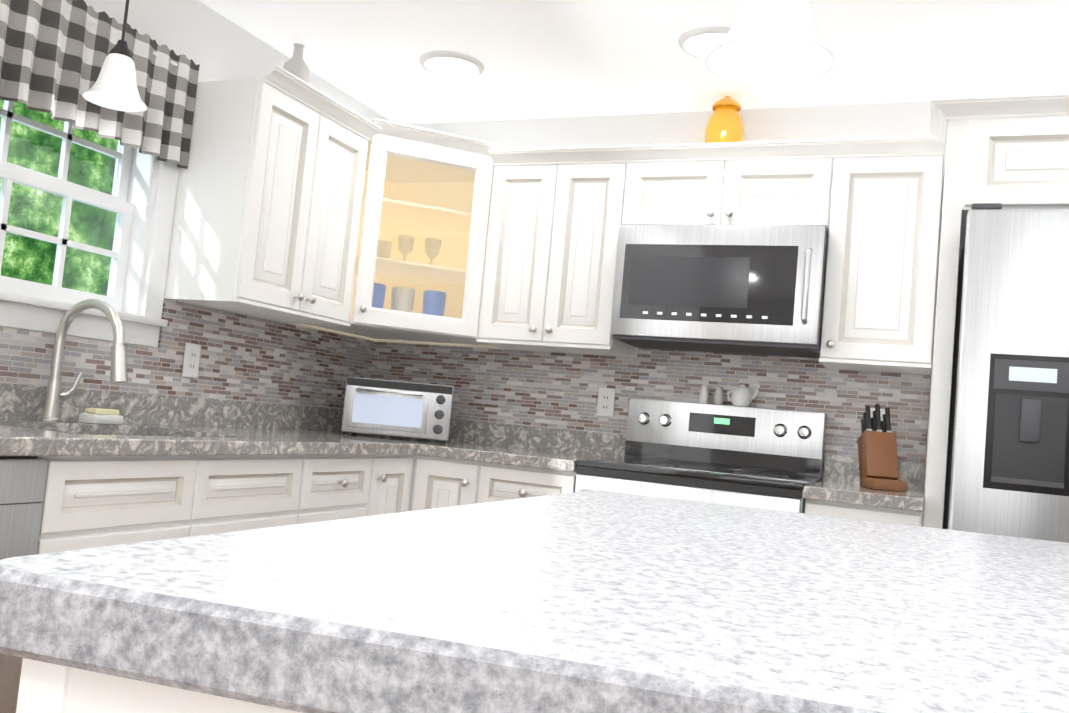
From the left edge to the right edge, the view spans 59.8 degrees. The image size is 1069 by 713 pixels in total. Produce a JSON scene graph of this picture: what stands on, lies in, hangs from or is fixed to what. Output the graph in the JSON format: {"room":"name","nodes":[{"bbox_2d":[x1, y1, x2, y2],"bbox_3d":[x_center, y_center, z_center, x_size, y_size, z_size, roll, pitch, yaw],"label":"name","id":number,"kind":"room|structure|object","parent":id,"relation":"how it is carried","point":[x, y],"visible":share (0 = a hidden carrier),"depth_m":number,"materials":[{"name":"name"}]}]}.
{"room":"kitchen","nodes":[
{"label":"kitchen","id":0,"kind":"room"},
{"bbox_2d":[10,0,389,408],"bbox_3d":[-1.979,-0.213,1.664,0.140,2.400,6.280,4,-4,23],"label":"wall","id":1,"kind":"structure","parent":0,"point":[216,46],"depth_m":3.30,"materials":[{"name":"white paint"}]},
{"bbox_2d":[0,100,178,346],"bbox_3d":[-1.465,-0.522,2.788,0.180,0.895,0.910,4,-4,23],"label":"window","id":2,"kind":"structure","parent":1,"relation":"in","point":[140,200],"depth_m":2.99,"materials":[{"name":"white paint"}]},
{"bbox_2d":[0,0,199,168],"bbox_3d":[-1.344,-0.869,2.760,0.052,0.372,0.921,4,-4,23],"label":"valance curtain","id":3,"kind":"object","parent":2,"relation":"attached to","point":[53,54],"visible":0.9,"depth_m":2.79,"materials":[{"name":"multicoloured fabric"}]},
{"bbox_2d":[0,299,375,408],"bbox_3d":[-1.434,-0.074,2.782,0.009,0.327,3.498,4,-4,23],"label":"tile backsplash","id":4,"kind":"structure","parent":1,"relation":"attached to","point":[249,358],"depth_m":3.41,"materials":[{"name":"tile"}]},
{"bbox_2d":[182,343,200,377],"bbox_3d":[-1.212,0.014,3.285,0.008,0.120,0.074,4,-4,23],"label":"electrical outlet plate","id":5,"kind":"object","parent":4,"relation":"attached to","point":[192,351],"depth_m":3.28,"materials":[{"name":"white plastic"}]},
{"bbox_2d":[164,72,367,327],"bbox_3d":[-0.959,-0.537,3.430,0.328,0.740,0.665,4,-4,23],"label":"upper cabinet","id":6,"kind":"object","parent":1,"relation":"attached to","point":[298,200],"depth_m":3.17,"materials":[{"name":"white paint"}]},
{"bbox_2d":[283,43,308,83],"bbox_3d":[-0.899,-1.038,3.487,0.110,0.272,0.109,4,-4,23],"label":"bottle","id":7,"kind":"object","parent":6,"relation":"on","point":[296,65],"visible":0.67,"depth_m":3.46,"materials":[{"name":"grey ceramic"}]},
{"bbox_2d":[352,118,499,339],"bbox_3d":[-0.440,-0.506,3.752,0.374,0.806,0.374,4,-4,23],"label":"upper cabinet","id":8,"kind":"object","parent":1,"relation":"attached to","point":[426,218],"depth_m":3.83,"materials":[{"name":"white paint"}]},
{"bbox_2d":[198,0,1068,123],"bbox_3d":[3.130,-0.894,3.075,8.370,0.060,12.640,4,-4,23],"label":"ceiling","id":9,"kind":"structure","parent":0,"point":[538,59],"depth_m":3.34,"materials":[{"name":"white paint"}]},
{"bbox_2d":[82,0,147,111],"bbox_3d":[-1.187,-1.006,2.700,0.176,0.544,0.176,4,-4,23],"label":"light","id":10,"kind":"object","parent":9,"relation":"hanging from","point":[114,87],"visible":1,"depth_m":2.67,"materials":[{"name":"white glass"}]},
{"bbox_2d":[419,50,484,78],"bbox_3d":[-0.322,-1.127,3.612,0.256,0.029,0.256,4,-4,23],"label":"recessed light","id":11,"kind":"object","parent":9,"relation":"in","point":[451,64],"visible":0.96,"depth_m":3.56,"materials":[{"name":"white paint"}]},
{"bbox_2d":[678,25,730,58],"bbox_3d":[0.621,-1.069,3.187,0.256,0.029,0.256,4,-4,23],"label":"recessed light","id":12,"kind":"object","parent":9,"relation":"in","point":[701,41],"visible":0.48,"depth_m":3.13,"materials":[{"name":"white paint"}]},
{"bbox_2d":[704,0,834,85],"bbox_3d":[0.361,-0.816,1.311,0.176,0.824,0.176,4,-4,23],"label":"pendant light","id":13,"kind":"object","parent":9,"relation":"hanging from","point":[770,43],"visible":1,"depth_m":1.31,"materials":[{"name":"white glass"}]},
{"bbox_2d":[375,101,961,528],"bbox_3d":[1.015,0.194,3.720,3.825,2.400,0.140,4,-4,23],"label":"wall","id":14,"kind":"structure","parent":0,"point":[855,121],"depth_m":3.91,"materials":[{"name":"white paint"}]},
{"bbox_2d":[468,156,634,356],"bbox_3d":[0.117,-0.409,3.897,0.595,0.740,0.328,4,-4,23],"label":"upper cabinet","id":15,"kind":"object","parent":14,"relation":"attached to","point":[553,241],"depth_m":3.74,"materials":[{"name":"white paint"}]},
{"bbox_2d":[372,342,930,462],"bbox_3d":[0.355,0.182,3.910,2.398,0.470,0.009,4,-4,23],"label":"tile backsplash","id":16,"kind":"structure","parent":14,"relation":"attached to","point":[517,387],"depth_m":3.88,"materials":[{"name":"tile"}]},
{"bbox_2d":[597,388,615,416],"bbox_3d":[0.302,0.193,3.915,0.074,0.120,0.008,4,-4,23],"label":"electrical outlet plate","id":17,"kind":"object","parent":16,"relation":"attached to","point":[606,401],"depth_m":3.91,"materials":[{"name":"white plastic"}]},
{"bbox_2d":[870,408,884,420],"bbox_3d":[1.286,0.255,3.501,0.074,0.120,0.008,4,-4,23],"label":"electrical outlet plate","id":18,"kind":"object","parent":16,"relation":"attached to","point":[882,411],"depth_m":3.50,"materials":[{"name":"white plastic"}]},
{"bbox_2d":[624,152,727,224],"bbox_3d":[0.591,-0.616,3.722,0.390,0.265,0.328,4,-4,23],"label":"upper cabinet","id":19,"kind":"object","parent":14,"relation":"attached to","point":[665,188],"depth_m":3.57,"materials":[{"name":"white paint"}]},
{"bbox_2d":[704,96,744,142],"bbox_3d":[0.758,-0.903,3.700,0.156,0.332,0.156,4,-4,23],"label":"decorative jar","id":20,"kind":"object","parent":19,"relation":"on","point":[724,124],"visible":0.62,"depth_m":3.64,"materials":[{"name":"orange glass"}]},
{"bbox_2d":[724,148,835,227],"bbox_3d":[0.950,-0.594,3.571,0.390,0.265,0.328,4,-4,23],"label":"upper cabinet","id":21,"kind":"object","parent":14,"relation":"attached to","point":[764,188],"depth_m":3.42,"materials":[{"name":"white paint"}]},
{"bbox_2d":[611,225,827,357],"bbox_3d":[0.722,-0.249,3.557,0.754,0.436,0.439,4,-4,23],"label":"microwave","id":22,"kind":"object","parent":21,"relation":"attached to","point":[748,289],"visible":0.98,"depth_m":3.39,"materials":[{"name":"grey metal"}]},
{"bbox_2d":[819,148,944,374],"bbox_3d":[1.278,-0.336,3.409,0.368,0.740,0.328,4,-4,23],"label":"upper cabinet","id":23,"kind":"object","parent":14,"relation":"attached to","point":[882,260],"depth_m":3.26,"materials":[{"name":"white paint"}]},
{"bbox_2d":[950,92,1068,255],"bbox_3d":[1.902,-0.570,3.006,0.949,0.335,0.638,4,-4,23],"label":"upper cabinet","id":24,"kind":"object","parent":14,"relation":"attached to","point":[1009,151],"depth_m":2.84,"materials":[{"name":"white paint"}]},
{"bbox_3d":[2.908,1.551,2.914,8.370,0.060,12.640,4,-4,23],"label":"floor","id":25,"kind":"structure","parent":0,"visible":0},
{"bbox_2d":[0,456,47,712],"bbox_3d":[-1.504,0.611,1.860,0.618,0.874,0.601,4,-4,23],"label":"dishwasher","id":26,"kind":"object","parent":25,"relation":"on","point":[22,483],"visible":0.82,"depth_m":1.99,"materials":[{"name":"grey"}]},
{"bbox_2d":[16,671,179,712],"bbox_3d":[0.107,0.720,1.181,0.636,0.860,1.405,4,-4,23],"label":"kitchen island","id":27,"kind":"object","parent":25,"relation":"on","point":[37,693],"depth_m":0.66,"materials":[{"name":"white paint"}]},
{"bbox_2d":[0,491,1068,712],"bbox_3d":[0.310,0.273,1.160,0.950,0.058,1.494,4,-4,23],"label":"island countertop","id":28,"kind":"structure","parent":27,"relation":"on","point":[584,601],"depth_m":0.66,"materials":[{"name":"white stone"}]},
{"bbox_2d":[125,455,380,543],"bbox_3d":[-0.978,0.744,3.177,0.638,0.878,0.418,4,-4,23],"label":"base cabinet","id":29,"kind":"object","parent":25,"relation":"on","point":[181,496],"depth_m":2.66,"materials":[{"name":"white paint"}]},
{"bbox_2d":[0,383,427,455],"bbox_3d":[-1.142,0.179,2.635,0.690,0.140,3.498,4,-4,23],"label":"countertop","id":30,"kind":"structure","parent":29,"relation":"on","point":[158,425],"depth_m":2.91,"materials":[{"name":"grey stone"}]},
{"bbox_2d":[39,299,127,421],"bbox_3d":[-1.273,0.017,2.689,0.298,0.363,0.103,4,-4,23],"label":"faucet","id":31,"kind":"object","parent":30,"relation":"on","point":[118,374],"visible":1,"depth_m":2.69,"materials":[{"name":"silver metal"}]},
{"bbox_2d":[79,408,123,424],"bbox_3d":[-1.324,0.182,2.841,0.070,0.045,0.110,4,-4,23],"label":"tray","id":32,"kind":"object","parent":30,"relation":"on","point":[100,416],"visible":1,"depth_m":2.81,"materials":[{"name":"white ceramic"}]},
{"bbox_2d":[341,376,453,443],"bbox_3d":[-0.563,0.223,3.859,0.430,0.235,0.335,6,-4,-5],"label":"toaster oven","id":33,"kind":"object","parent":30,"relation":"on","point":[396,408],"visible":1,"depth_m":3.72,"materials":[{"name":"silver metal"}]},
{"bbox_2d":[373,455,416,515],"bbox_3d":[-0.844,0.777,3.499,0.638,0.878,0.283,4,-4,23],"label":"base cabinet","id":34,"kind":"object","parent":25,"relation":"on","point":[395,473],"depth_m":3.42,"materials":[{"name":"white paint"}]},
{"bbox_2d":[413,455,480,510],"bbox_3d":[-0.256,0.847,3.754,0.293,0.878,0.638,4,-4,23],"label":"base cabinet","id":35,"kind":"object","parent":25,"relation":"on","point":[438,482],"depth_m":3.48,"materials":[{"name":"white paint"}]},
{"bbox_2d":[424,419,625,471],"bbox_3d":[-0.008,0.351,3.685,0.604,0.140,0.668,4,-4,23],"label":"countertop","id":36,"kind":"structure","parent":35,"relation":"on","point":[489,442],"depth_m":3.92,"materials":[{"name":"grey stone"}]},
{"bbox_2d":[477,462,576,503],"bbox_3d":[0.054,0.867,3.623,0.381,0.878,0.638,4,-4,23],"label":"base cabinet","id":37,"kind":"object","parent":25,"relation":"on","point":[499,482],"depth_m":3.37,"materials":[{"name":"white paint"}]},
{"bbox_2d":[575,398,826,512],"bbox_3d":[0.583,0.748,3.361,0.776,1.175,0.716,4,-4,23],"label":"range","id":38,"kind":"object","parent":25,"relation":"on","point":[761,458],"visible":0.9,"depth_m":3.55,"materials":[{"name":"silver metal"}]},
{"bbox_2d":[804,499,922,526],"bbox_3d":[1.111,0.933,3.178,0.350,0.878,0.638,4,-4,23],"label":"base cabinet","id":39,"kind":"object","parent":25,"relation":"on","point":[815,507],"depth_m":2.92,"materials":[{"name":"white paint"}]},
{"bbox_2d":[803,454,924,511],"bbox_3d":[1.151,0.424,3.198,0.354,0.140,0.668,4,-4,23],"label":"countertop","id":40,"kind":"structure","parent":39,"relation":"on","point":[841,478],"depth_m":3.10,"materials":[{"name":"grey stone"}]},
{"bbox_2d":[857,404,906,491],"bbox_3d":[1.221,0.314,3.269,0.110,0.298,0.238,5,-4,3],"label":"knife block","id":41,"kind":"object","parent":40,"relation":"on","point":[877,456],"visible":0.98,"depth_m":3.26,"materials":[{"name":"brown wood"}]},
{"bbox_2d":[943,203,1068,542],"bbox_3d":[1.755,0.502,2.816,0.926,1.803,0.839,4,-4,23],"label":"refrigerator","id":42,"kind":"object","parent":25,"relation":"on","point":[1008,462],"visible":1,"depth_m":2.65,"materials":[{"name":"grey metal"}]},
{"label":"outside","id":43,"kind":"structure","parent":0,"visible":0},
{"bbox_2d":[0,99,117,295],"bbox_3d":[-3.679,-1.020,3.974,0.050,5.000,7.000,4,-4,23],"label":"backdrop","id":44,"kind":"structure","parent":43,"point":[56,200],"depth_m":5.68,"materials":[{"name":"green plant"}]}
]}

